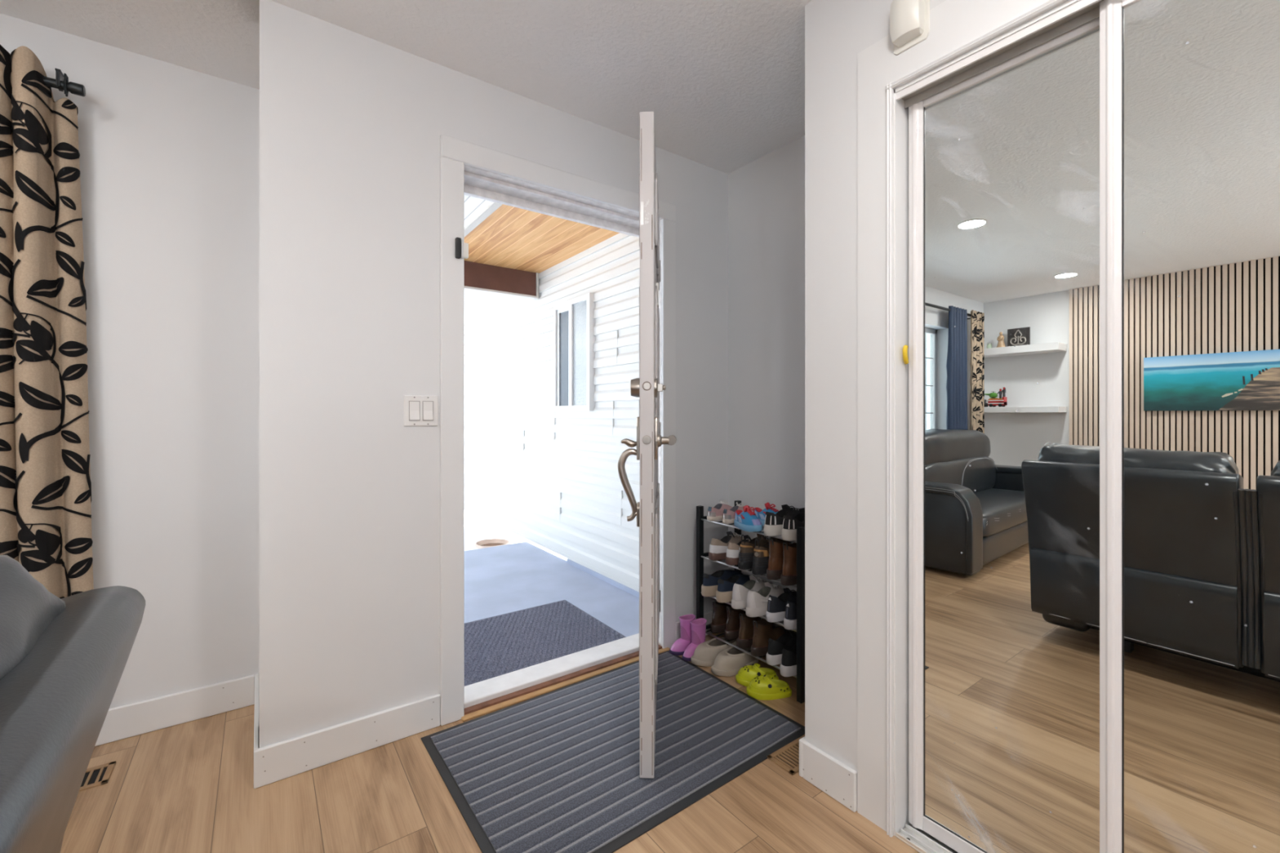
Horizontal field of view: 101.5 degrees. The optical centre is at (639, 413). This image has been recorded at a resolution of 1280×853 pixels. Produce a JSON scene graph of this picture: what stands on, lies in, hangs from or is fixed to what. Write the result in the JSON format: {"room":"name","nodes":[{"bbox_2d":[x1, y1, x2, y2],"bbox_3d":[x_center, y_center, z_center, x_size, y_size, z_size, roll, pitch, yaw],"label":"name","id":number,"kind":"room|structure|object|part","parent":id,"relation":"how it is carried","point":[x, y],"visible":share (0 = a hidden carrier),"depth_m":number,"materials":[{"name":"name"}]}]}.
{"room":"entryway","nodes":[
{"label":"entryway","id":0,"kind":"room"},
{"bbox_2d":[0,13,259,708],"bbox_3d":[-3.105,-0.070,0.987,4.140,2.400,0.180,0,0,-36],"label":"wall","id":1,"kind":"structure","parent":0,"point":[169,158],"depth_m":1.90,"materials":[{"name":"white paint"}]},
{"bbox_2d":[43,67,85,96],"bbox_3d":[-3.056,-1.050,0.841,3.032,0.081,0.114,0,0,-36],"label":"curtain rod","id":2,"kind":"object","parent":1,"relation":"attached to","point":[74,88],"visible":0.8,"depth_m":1.67,"materials":[{"name":"black metal"}]},
{"bbox_2d":[0,44,93,599],"bbox_3d":[-2.036,-0.142,1.486,0.683,1.945,0.122,0,0,-44],"label":"curtain","id":3,"kind":"object","parent":2,"relation":"hanging from","point":[46,483],"visible":0.83,"depth_m":1.62,"materials":[{"name":"beige fabric"}]},
{"bbox_2d":[94,674,254,746],"bbox_3d":[-3.049,1.073,0.907,3.836,0.114,0.014,0,0,-36],"label":"baseboard","id":4,"kind":"structure","parent":1,"relation":"attached to","point":[127,721],"depth_m":1.89,"materials":[{"name":"white paint"}]},
{"bbox_2d":[0,0,812,173],"bbox_3d":[-0.199,-1.370,-1.248,6.210,0.200,7.215,0,0,-36],"label":"ceiling","id":5,"kind":"structure","parent":0,"point":[722,82],"depth_m":1.80,"materials":[{"name":"white paint"}]},
{"bbox_2d":[60,631,919,852],"bbox_3d":[-0.528,1.230,-0.795,6.210,0.200,5.735,0,0,-36],"label":"floor","id":6,"kind":"structure","parent":0,"point":[187,787],"depth_m":1.49,"materials":[{"name":"brown wood"}]},
{"bbox_2d":[0,555,145,852],"bbox_3d":[-0.392,0.637,-0.453,0.962,0.986,2.203,0,0,-37],"label":"sofa","id":7,"kind":"object","parent":6,"relation":"on","point":[63,661],"visible":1,"depth_m":0.48,"materials":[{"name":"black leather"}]},
{"bbox_2d":[79,760,115,791],"bbox_3d":[-1.780,1.127,1.562,0.290,0.005,0.120,0,0,-36],"label":"floor vent","id":8,"kind":"object","parent":6,"relation":"in","point":[98,775],"visible":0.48,"depth_m":1.63,"materials":[{"name":"brown wood"}]},
{"bbox_2d":[420,650,804,852],"bbox_3d":[-0.075,1.124,1.837,1.120,0.012,0.792,0,0,-37],"label":"doormat","id":9,"kind":"object","parent":6,"relation":"on","point":[557,771],"visible":0.88,"depth_m":1.70,"materials":[{"name":"grey rubber"}]},
{"bbox_2d":[669,613,695,655],"bbox_3d":[0.203,1.050,2.483,0.143,0.161,0.063,0,0,-33],"label":"boot","id":10,"kind":"object","parent":6,"relation":"on","point":[678,647],"visible":0.71,"depth_m":2.47,"materials":[{"name":"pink rubber"}]},
{"bbox_2d":[681,617,706,662],"bbox_3d":[0.252,1.050,2.430,0.143,0.161,0.063,0,0,-37],"label":"boot","id":11,"kind":"object","parent":6,"relation":"on","point":[698,625],"visible":0.71,"depth_m":2.42,"materials":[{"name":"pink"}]},
{"bbox_2d":[690,637,737,666],"bbox_3d":[0.350,1.091,2.405,0.264,0.078,0.102,0,0,-31],"label":"clog","id":12,"kind":"object","parent":6,"relation":"on","point":[705,654],"visible":0.74,"depth_m":2.35,"materials":[{"name":"beige plastic"}]},
{"bbox_2d":[711,646,758,676],"bbox_3d":[0.424,1.091,2.323,0.264,0.078,0.102,0,0,-31],"label":"clog","id":13,"kind":"object","parent":6,"relation":"on","point":[729,661],"visible":0.8,"depth_m":2.27,"materials":[{"name":"beige plastic"}]},
{"bbox_2d":[696,500,804,703],"bbox_3d":[0.567,0.788,2.367,0.292,0.684,0.608,0,0,-36],"label":"shoe rack","id":14,"kind":"object","parent":6,"relation":"on","point":[700,555],"visible":0.35,"depth_m":2.12,"materials":[{"name":"black metal"}]},
{"bbox_3d":[0.289,0.788,2.526,0.030,0.684,0.024,0,0,-36],"label":"post","id":15,"kind":"part","parent":14,"relation":"part of","materials":[{"name":"black metal"}]},
{"bbox_2d":[706,499,732,520],"bbox_3d":[0.394,0.460,2.518,0.192,0.086,0.076,0,0,-39],"label":"sneaker","id":16,"kind":"object","parent":14,"relation":"on","point":[715,513],"visible":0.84,"depth_m":2.47,"materials":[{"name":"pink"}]},
{"bbox_2d":[710,600,731,633],"bbox_3d":[0.457,0.963,2.558,0.295,0.149,0.088,0,0,-36],"label":"boot","id":17,"kind":"object","parent":14,"relation":"on","point":[717,625],"visible":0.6,"depth_m":2.48,"materials":[{"name":"brown leather"}]},
{"bbox_2d":[701,569,743,596],"bbox_3d":[0.408,0.805,2.532,0.285,0.101,0.096,0,0,-36],"label":"shoe","id":18,"kind":"object","parent":14,"relation":"on","point":[709,586],"visible":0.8,"depth_m":2.46,"materials":[{"name":"blue"}]},
{"bbox_2d":[708,531,743,560],"bbox_3d":[0.442,0.624,2.520,0.290,0.117,0.094,0,0,-36],"label":"sneaker","id":19,"kind":"object","parent":14,"relation":"on","point":[717,548],"visible":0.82,"depth_m":2.44,"materials":[{"name":"beige"}]},
{"bbox_2d":[715,574,750,603],"bbox_3d":[0.465,0.805,2.454,0.285,0.101,0.096,0,0,-36],"label":"shoe","id":20,"kind":"object","parent":14,"relation":"on","point":[725,588],"visible":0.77,"depth_m":2.38,"materials":[{"name":"blue"}]},
{"bbox_2d":[722,502,744,523],"bbox_3d":[0.461,0.460,2.454,0.192,0.086,0.076,0,0,-34],"label":"sneaker","id":21,"kind":"object","parent":14,"relation":"on","point":[728,517],"visible":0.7,"depth_m":2.40,"materials":[{"name":"pink fabric"}]},
{"bbox_3d":[0.501,0.788,2.680,0.030,0.684,0.024,0,0,-36],"label":"post","id":22,"kind":"part","parent":14,"relation":"part of","materials":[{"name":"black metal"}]},
{"bbox_2d":[725,534,754,565],"bbox_3d":[0.508,0.624,2.443,0.290,0.117,0.094,0,0,-36],"label":"sneaker","id":23,"kind":"object","parent":14,"relation":"on","point":[732,550],"visible":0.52,"depth_m":2.36,"materials":[{"name":"white"}]},
{"bbox_2d":[724,605,764,639],"bbox_3d":[0.511,0.963,2.490,0.295,0.149,0.088,0,0,-36],"label":"boot","id":24,"kind":"object","parent":14,"relation":"on","point":[732,625],"visible":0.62,"depth_m":2.41,"materials":[{"name":"brown leather"}]},
{"bbox_2d":[733,505,762,531],"bbox_3d":[0.471,0.452,2.286,0.078,0.102,0.178,0,0,-26],"label":"trainer","id":25,"kind":"object","parent":14,"relation":"on","point":[746,520],"visible":1,"depth_m":2.25,"materials":[{"name":"blue fabric"}]},
{"bbox_2d":[701,518,796,542],"bbox_3d":[0.565,0.508,2.365,0.265,0.009,0.584,0,0,-36],"label":"shelf","id":26,"kind":"object","parent":14,"relation":"attached to","point":[702,519],"depth_m":2.35,"materials":[{"name":"silver metal"}]},
{"bbox_2d":[701,555,796,588],"bbox_3d":[0.565,0.687,2.365,0.265,0.009,0.584,0,0,-36],"label":"shelf","id":27,"kind":"object","parent":14,"relation":"attached to","point":[702,557],"depth_m":2.32,"materials":[{"name":"silver metal"}]},
{"bbox_2d":[705,631,796,678],"bbox_3d":[0.565,1.042,2.365,0.265,0.009,0.584,0,0,-36],"label":"shelf","id":28,"kind":"object","parent":14,"relation":"attached to","point":[716,637],"depth_m":2.31,"materials":[{"name":"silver metal"}]},
{"bbox_2d":[731,575,773,608],"bbox_3d":[0.524,0.795,2.380,0.295,0.120,0.097,0,0,-37],"label":"sneaker","id":29,"kind":"object","parent":14,"relation":"on","point":[740,593],"visible":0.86,"depth_m":2.30,"materials":[{"name":"grey leather"}]},
{"bbox_2d":[711,595,796,631],"bbox_3d":[0.565,0.860,2.365,0.265,0.009,0.584,0,0,-36],"label":"shelf","id":30,"kind":"object","parent":14,"relation":"attached to","point":[713,597],"depth_m":2.21,"materials":[{"name":"silver metal"}]},
{"bbox_2d":[737,531,771,569],"bbox_3d":[0.553,0.607,2.374,0.295,0.150,0.084,0,0,-36],"label":"boot","id":31,"kind":"object","parent":14,"relation":"on","point":[746,553],"visible":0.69,"depth_m":2.30,"materials":[{"name":"brown leather"}]},
{"bbox_2d":[737,613,777,648],"bbox_3d":[0.554,0.963,2.401,0.295,0.149,0.088,0,0,-36],"label":"boot","id":32,"kind":"object","parent":14,"relation":"on","point":[744,640],"visible":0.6,"depth_m":2.32,"materials":[{"name":"brown leather"}]},
{"bbox_2d":[751,535,777,574],"bbox_3d":[0.598,0.607,2.303,0.295,0.150,0.084,0,0,-36],"label":"boot","id":33,"kind":"object","parent":14,"relation":"on","point":[761,557],"visible":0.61,"depth_m":2.22,"materials":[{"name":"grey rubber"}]},
{"bbox_2d":[746,582,784,617],"bbox_3d":[0.571,0.795,2.290,0.295,0.120,0.097,0,0,-36],"label":"sneaker","id":34,"kind":"object","parent":14,"relation":"on","point":[757,602],"visible":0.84,"depth_m":2.21,"materials":[{"name":"grey"}]},
{"bbox_2d":[753,502,778,526],"bbox_3d":[0.583,0.452,2.359,0.078,0.102,0.178,0,0,-42],"label":"trainer","id":35,"kind":"object","parent":14,"relation":"on","point":[760,513],"visible":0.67,"depth_m":2.35,"materials":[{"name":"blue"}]},
{"bbox_2d":[751,618,794,657],"bbox_3d":[0.598,0.963,2.323,0.295,0.149,0.088,0,0,-36],"label":"boot","id":36,"kind":"object","parent":14,"relation":"on","point":[763,630],"visible":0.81,"depth_m":2.25,"materials":[{"name":"brown leather"}]},
{"bbox_2d":[766,537,791,579],"bbox_3d":[0.646,0.599,2.237,0.295,0.167,0.088,0,0,-36],"label":"boot","id":37,"kind":"object","parent":14,"relation":"on","point":[774,571],"visible":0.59,"depth_m":2.15,"materials":[{"name":"brown leather"}]},
{"bbox_2d":[765,587,796,622],"bbox_3d":[0.636,0.798,2.228,0.280,0.114,0.088,0,0,-36],"label":"trainer","id":38,"kind":"object","parent":14,"relation":"on","point":[775,612],"visible":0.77,"depth_m":2.16,"materials":[{"name":"black fabric"}]},
{"bbox_2d":[766,629,796,665],"bbox_3d":[0.643,0.979,2.243,0.285,0.116,0.090,0,0,-36],"label":"sneaker","id":39,"kind":"object","parent":14,"relation":"on","point":[788,640],"visible":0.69,"depth_m":2.17,"materials":[{"name":"black fabric"}]},
{"bbox_2d":[763,504,799,536],"bbox_3d":[0.632,0.445,2.237,0.285,0.116,0.096,0,0,-36],"label":"shoe","id":40,"kind":"object","parent":14,"relation":"on","point":[773,526],"visible":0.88,"depth_m":2.16,"materials":[{"name":"black"}]},
{"bbox_2d":[779,644,796,676],"bbox_3d":[0.673,0.979,2.151,0.285,0.116,0.090,0,0,-37],"label":"sneaker","id":41,"kind":"object","parent":14,"relation":"on","point":[788,662],"visible":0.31,"depth_m":2.07,"materials":[{"name":"black fabric"}]},
{"bbox_2d":[780,542,796,586],"bbox_3d":[0.683,0.599,2.165,0.295,0.167,0.088,0,0,-36],"label":"boot","id":42,"kind":"object","parent":14,"relation":"on","point":[788,575],"visible":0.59,"depth_m":2.08,"materials":[{"name":"brown leather"}]},
{"bbox_2d":[783,600,796,630],"bbox_3d":[0.689,0.798,2.155,0.280,0.114,0.088,0,0,-36],"label":"trainer","id":43,"kind":"object","parent":14,"relation":"on","point":[790,619],"visible":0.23,"depth_m":2.07,"materials":[{"name":"black fabric"}]},
{"bbox_2d":[781,507,804,541],"bbox_3d":[0.684,0.445,2.159,0.285,0.116,0.096,0,0,-36],"label":"shoe","id":44,"kind":"object","parent":14,"relation":"on","point":[788,531],"visible":0.48,"depth_m":2.08,"materials":[{"name":"black fabric"}]},
{"bbox_3d":[0.633,0.788,2.053,0.030,0.684,0.024,0,0,-36],"label":"post","id":45,"kind":"part","parent":14,"relation":"part of","materials":[{"name":"black metal"}]},
{"bbox_2d":[735,663,778,686],"bbox_3d":[0.493,1.093,2.198,0.182,0.074,0.087,0,0,-6],"label":"clog","id":46,"kind":"object","parent":6,"relation":"on","point":[745,674],"visible":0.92,"depth_m":2.18,"materials":[{"name":"yellow plastic"}]},
{"bbox_2d":[746,674,791,700],"bbox_3d":[0.518,1.093,2.102,0.182,0.074,0.087,0,0,0],"label":"clog","id":47,"kind":"object","parent":6,"relation":"on","point":[762,688],"visible":1,"depth_m":2.07,"materials":[{"name":"yellow plastic"}]},
{"bbox_2d":[766,734,804,775],"bbox_3d":[0.562,1.127,1.760,0.290,0.005,0.105,0,0,-36],"label":"floor vent","id":48,"kind":"object","parent":6,"relation":"in","point":[787,757],"visible":0.41,"depth_m":1.71,"materials":[{"name":"brown wood"}]},
{"bbox_2d":[259,0,728,747],"bbox_3d":[-0.325,-0.070,2.283,2.160,2.400,0.140,0,0,-36],"label":"wall","id":49,"kind":"structure","parent":0,"point":[352,124],"depth_m":1.77,"materials":[{"name":"white paint"}]},
{"bbox_2d":[253,673,440,788],"bbox_3d":[-1.111,1.073,1.966,0.544,0.114,0.582,0,0,-36],"label":"baseboard","id":50,"kind":"structure","parent":49,"relation":"attached to","point":[279,761],"depth_m":1.71,"materials":[{"name":"white paint"}]},
{"bbox_2d":[404,395,437,426],"bbox_3d":[-0.777,-0.010,1.859,0.115,0.109,0.012,0,0,-36],"label":"light switch","id":51,"kind":"object","parent":49,"relation":"attached to","point":[419,411],"visible":1,"depth_m":1.86,"materials":[{"name":"white plastic"}]},
{"bbox_2d":[455,237,468,258],"bbox_3d":[-0.655,-0.606,1.924,0.047,0.074,0.024,0,0,-36],"label":"sensor","id":52,"kind":"object","parent":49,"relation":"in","point":[461,248],"depth_m":1.92,"materials":[{"name":"black plastic"}]},
{"bbox_3d":[-0.655,-0.606,1.924,0.006,0.066,0.015,0,0,-36],"label":"plate","id":53,"kind":"part","parent":52,"relation":"part of","materials":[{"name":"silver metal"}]},
{"bbox_2d":[464,201,502,236],"bbox_3d":[-0.981,-1.309,3.362,0.050,0.042,2.349,0,0,-36],"label":"trim","id":54,"kind":"structure","parent":49,"relation":"attached to","point":[494,206],"depth_m":3.44,"materials":[{"name":"grey wood"}]},
{"bbox_2d":[440,133,675,725],"bbox_3d":[-0.277,0.059,2.220,1.103,2.142,0.018,0,0,-36],"label":"trim","id":55,"kind":"structure","parent":49,"relation":"attached to","point":[455,153],"depth_m":1.93,"materials":[{"name":"white paint"}]},
{"bbox_2d":[464,164,661,645],"bbox_3d":[-0.326,0.092,2.293,0.970,2.075,0.158,0,0,-36],"label":"trim","id":56,"kind":"structure","parent":49,"relation":"attached to","point":[481,184],"depth_m":2.29,"materials":[{"name":"paint"}]},
{"bbox_2d":[461,633,670,721],"bbox_3d":[-0.308,1.112,2.283,0.984,0.036,0.195,0,0,-36],"label":"threshold","id":57,"kind":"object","parent":49,"relation":"attached to","point":[486,696],"depth_m":2.20,"materials":[{"name":"paint"}]},
{"bbox_2d":[617,111,676,777],"bbox_3d":[0.040,0.094,2.023,0.189,2.028,0.880,0,0,3],"label":"door","id":58,"kind":"structure","parent":49,"relation":"in","point":[647,387],"depth_m":1.59,"materials":[{"name":"grey paint"}]},
{"bbox_3d":[-0.004,0.182,1.655,0.012,0.345,0.052,0,0,3],"label":"grip plate","id":59,"kind":"part","parent":58,"relation":"part of","materials":[{"name":"silver metal"}]},
{"bbox_3d":[0.008,-0.670,1.850,0.008,0.240,0.270,0,0,3],"label":"panel","id":60,"kind":"part","parent":58,"relation":"part of","materials":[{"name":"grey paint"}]},
{"bbox_3d":[0.008,-0.145,1.850,0.008,0.550,0.270,0,0,3],"label":"panel","id":61,"kind":"part","parent":58,"relation":"part of","materials":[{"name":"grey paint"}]},
{"bbox_3d":[0.008,0.600,1.850,0.008,0.580,0.270,0,0,3],"label":"panel","id":62,"kind":"part","parent":58,"relation":"part of","materials":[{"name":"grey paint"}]},
{"bbox_3d":[0.059,-0.670,1.848,0.008,0.240,0.270,0,0,3],"label":"panel","id":63,"kind":"part","parent":58,"relation":"part of","materials":[{"name":"grey paint"}]},
{"bbox_3d":[0.059,-0.145,1.848,0.008,0.550,0.270,0,0,3],"label":"panel","id":64,"kind":"part","parent":58,"relation":"part of","materials":[{"name":"grey paint"}]},
{"bbox_3d":[0.059,0.600,1.848,0.008,0.580,0.270,0,0,3],"label":"panel","id":65,"kind":"part","parent":58,"relation":"part of","materials":[{"name":"grey paint"}]},
{"bbox_3d":[0.077,-0.670,2.202,0.008,0.240,0.270,0,0,3],"label":"panel","id":66,"kind":"part","parent":58,"relation":"part of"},
{"bbox_3d":[0.077,0.600,2.202,0.008,0.580,0.270,0,0,3],"label":"panel","id":67,"kind":"part","parent":58,"relation":"part of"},
{"bbox_3d":[0.077,-0.145,2.202,0.008,0.550,0.270,0,0,3],"label":"panel","id":68,"kind":"part","parent":58,"relation":"part of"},
{"bbox_3d":[0.069,0.077,1.651,0.046,0.135,0.052,0,0,3],"label":"lever plate","id":69,"kind":"part","parent":58,"relation":"part of","materials":[{"name":"silver metal"}]},
{"bbox_3d":[0.102,0.087,1.703,0.033,0.038,0.127,0,0,3],"label":"lever","id":70,"kind":"part","parent":58,"relation":"part of","materials":[{"name":"silver metal"}]},
{"bbox_2d":[728,135,804,624],"bbox_3d":[2.005,-0.070,0.789,0.150,2.400,5.017,0,0,-36],"label":"wall","id":71,"kind":"structure","parent":0,"point":[766,194],"depth_m":2.56,"materials":[{"name":"white paint"}]},
{"bbox_2d":[675,610,712,640],"bbox_3d":[0.592,1.073,2.283,0.376,0.114,0.938,0,0,-36],"label":"baseboard","id":72,"kind":"structure","parent":71,"relation":"attached to","point":[708,615],"depth_m":2.66,"materials":[{"name":"white paint"}]},
{"bbox_2d":[804,0,946,772],"bbox_3d":[1.750,-0.070,0.015,0.100,2.400,4.065,0,0,-36],"label":"wall","id":73,"kind":"structure","parent":0,"point":[836,31],"depth_m":1.55,"materials":[{"name":"white paint"}]},
{"bbox_2d":[902,345,908,364],"bbox_3d":[0.716,-0.160,1.411,0.013,0.052,0.024,0,0,39],"label":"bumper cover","id":74,"kind":"object","parent":73,"relation":"attached to","point":[905,358],"visible":1,"depth_m":1.41,"materials":[{"name":"yellow plastic"}]},
{"bbox_2d":[889,0,930,55],"bbox_3d":[0.688,-1.020,1.347,0.050,0.136,0.092,0,0,-36],"label":"detector","id":75,"kind":"object","parent":73,"relation":"attached to","point":[909,20],"visible":1,"depth_m":1.33,"materials":[{"name":"white plastic"}]},
{"bbox_2d":[895,822,958,852],"bbox_3d":[1.115,1.123,0.881,0.097,0.014,1.341,0,0,-36],"label":"door track","id":76,"kind":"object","parent":73,"relation":"attached to","point":[917,839],"depth_m":1.37,"materials":[{"name":"silver metal"}]},
{"bbox_2d":[857,0,1049,831],"bbox_3d":[1.075,0.055,0.854,0.004,2.150,1.556,0,0,-36],"label":"trim","id":77,"kind":"structure","parent":73,"relation":"attached to","point":[953,24],"depth_m":1.44,"materials":[{"name":"white paint"}]},
{"bbox_2d":[885,0,1079,837],"bbox_3d":[1.130,0.130,0.893,0.130,2.000,1.355,0,0,-36],"label":"trim","id":78,"kind":"structure","parent":73,"relation":"attached to","point":[900,113],"depth_m":1.41,"materials":[{"name":"white paint"}]},
{"bbox_2d":[895,0,1103,108],"bbox_3d":[1.121,-0.845,0.887,0.091,0.026,1.343,0,0,-36],"label":"trim","id":79,"kind":"structure","parent":73,"relation":"attached to","point":[1091,12],"depth_m":1.23,"materials":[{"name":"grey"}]},
{"bbox_2d":[908,17,1099,852],"bbox_3d":[1.001,0.132,1.064,0.025,1.960,0.902,0,0,-36],"label":"mirrored sliding door","id":80,"kind":"structure","parent":73,"relation":"in","point":[1004,159],"depth_m":1.24,"materials":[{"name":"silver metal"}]},
{"bbox_3d":[1.003,1.093,1.065,0.016,0.038,0.826,0,0,-36],"label":"rail","id":81,"kind":"part","parent":80,"relation":"part of","materials":[{"name":"white metal"}]},
{"bbox_3d":[1.003,-0.833,1.065,0.016,0.030,0.826,0,0,-36],"label":"rail","id":82,"kind":"part","parent":80,"relation":"part of","materials":[{"name":"white metal"}]},
{"bbox_2d":[1099,0,1279,852],"bbox_3d":[1.222,0.132,0.713,0.025,1.960,0.915,0,0,-36],"label":"mirrored sliding door","id":83,"kind":"structure","parent":73,"relation":"in","point":[1189,90],"depth_m":0.98,"materials":[{"name":"white mirror"}]},
{"bbox_3d":[1.224,-0.833,0.714,0.016,0.030,0.847,0,0,-36],"label":"rail","id":84,"kind":"part","parent":83,"relation":"part of","materials":[{"name":"white metal"}]},
{"bbox_3d":[0.841,-0.070,1.805,0.536,2.400,0.100,0,0,-36],"label":"wall","id":85,"kind":"structure","parent":0,"visible":0},
{"bbox_2d":[799,737,857,812],"bbox_3d":[0.813,1.073,1.746,0.650,0.114,0.191,0,0,-36],"label":"baseboard","id":86,"kind":"structure","parent":85,"relation":"attached to","point":[834,778],"depth_m":1.54,"materials":[{"name":"white paint"}]},
{"label":"outside","id":87,"kind":"structure","parent":0,"visible":0},
{"bbox_2d":[464,510,567,560],"bbox_3d":[-0.956,1.610,3.014,30.000,0.240,46.000,0,0,-36],"label":"ground","id":88,"kind":"structure","parent":87,"point":[477,529],"depth_m":6.46,"materials":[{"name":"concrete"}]},
{"bbox_2d":[475,538,509,549],"bbox_3d":[-1.476,1.389,5.233,0.336,0.203,0.336,0,0,-36],"label":"flower pot","id":89,"kind":"object","parent":88,"relation":"on","point":[488,543],"visible":0.47,"depth_m":5.33,"materials":[{"name":"ceramic"}]},
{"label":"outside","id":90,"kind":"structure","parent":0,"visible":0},
{"bbox_2d":[464,260,536,296],"bbox_3d":[-2.223,-1.208,3.960,3.066,0.245,0.080,0,0,-36],"label":"beam","id":91,"kind":"structure","parent":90,"point":[478,275],"depth_m":4.63,"materials":[{"name":"brown wood"}]},
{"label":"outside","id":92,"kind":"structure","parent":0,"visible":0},
{"bbox_2d":[464,204,619,273],"bbox_3d":[-0.599,-1.315,3.640,0.905,0.030,2.349,0,0,-36],"label":"ceiling","id":93,"kind":"structure","parent":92,"point":[513,237],"depth_m":3.89,"materials":[{"name":"brown wood"}]},
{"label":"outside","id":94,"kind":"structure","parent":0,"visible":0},
{"bbox_2d":[464,195,493,227],"bbox_3d":[-1.710,-1.315,2.831,1.765,0.030,2.349,0,0,-36],"label":"ceiling","id":95,"kind":"structure","parent":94,"point":[473,206],"depth_m":3.29,"materials":[{"name":"white"}]},
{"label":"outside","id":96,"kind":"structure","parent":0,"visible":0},
{"bbox_2d":[464,290,523,324],"bbox_3d":[-3.246,-1.143,5.405,3.110,0.035,3.440,0,0,-36],"label":"sky","id":97,"kind":"structure","parent":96,"point":[477,304],"depth_m":5.33,"materials":[{"name":"white"}]},
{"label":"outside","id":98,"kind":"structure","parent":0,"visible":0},
{"bbox_2d":[464,542,639,636],"bbox_3d":[-1.785,1.323,2.972,3.610,0.215,2.664,0,0,-36],"label":"floor","id":99,"kind":"structure","parent":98,"point":[500,580],"depth_m":3.75,"materials":[{"name":"paint"}]},
{"bbox_2d":[464,600,626,686],"bbox_3d":[-0.748,1.244,2.813,1.208,0.012,0.820,0,0,-36],"label":"mat","id":100,"kind":"object","parent":99,"relation":"on","point":[500,645],"visible":0.62,"depth_m":2.90,"materials":[{"name":"fabric"}]},
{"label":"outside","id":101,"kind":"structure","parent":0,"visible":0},
{"bbox_2d":[464,232,639,587],"bbox_3d":[-1.230,-0.095,5.364,0.137,2.570,5.879,0,0,-36],"label":"wall","id":102,"kind":"structure","parent":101,"point":[550,477],"depth_m":4.55,"materials":[{"name":"white plastic"}]},
{"bbox_2d":[464,272,538,300],"bbox_3d":[-2.214,-1.188,3.967,3.088,0.244,0.100,0,0,-36],"label":"trim","id":103,"kind":"structure","parent":102,"relation":"attached to","point":[466,288],"depth_m":4.68,"materials":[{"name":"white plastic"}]},
{"bbox_2d":[464,507,639,591],"bbox_3d":[-1.240,1.202,5.359,0.120,0.027,5.875,0,0,-36],"label":"trim","id":104,"kind":"structure","parent":102,"relation":"attached to","point":[617,580],"depth_m":4.43,"materials":[{"name":"white plastic"}]},
{"bbox_2d":[553,293,595,411],"bbox_3d":[-0.548,-0.476,4.295,0.052,0.912,0.606,0,0,-36],"label":"window","id":105,"kind":"structure","parent":102,"relation":"in","point":[574,322],"depth_m":4.26,"materials":[{"name":"white plastic"}]},
{"bbox_3d":[-0.643,-0.478,4.410,0.010,0.827,0.238,0,0,-36],"label":"sash","id":106,"kind":"part","parent":105,"relation":"part of","materials":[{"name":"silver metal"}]},
{"bbox_3d":[-0.637,-0.478,4.414,0.004,0.827,0.238,0,0,-36],"label":"pane","id":107,"kind":"part","parent":105,"relation":"part of","materials":[{"name":"grey"}]},
{"bbox_3d":[-0.561,-0.478,4.298,0.026,0.827,0.040,0,0,-36],"label":"meeting rail","id":108,"kind":"part","parent":105,"relation":"part of","materials":[{"name":"white plastic"}]},
{"bbox_3d":[-0.472,-0.478,4.184,0.004,0.827,0.248,0,0,-36],"label":"pane","id":109,"kind":"part","parent":105,"relation":"part of","materials":[{"name":"clear glass"}]}
]}

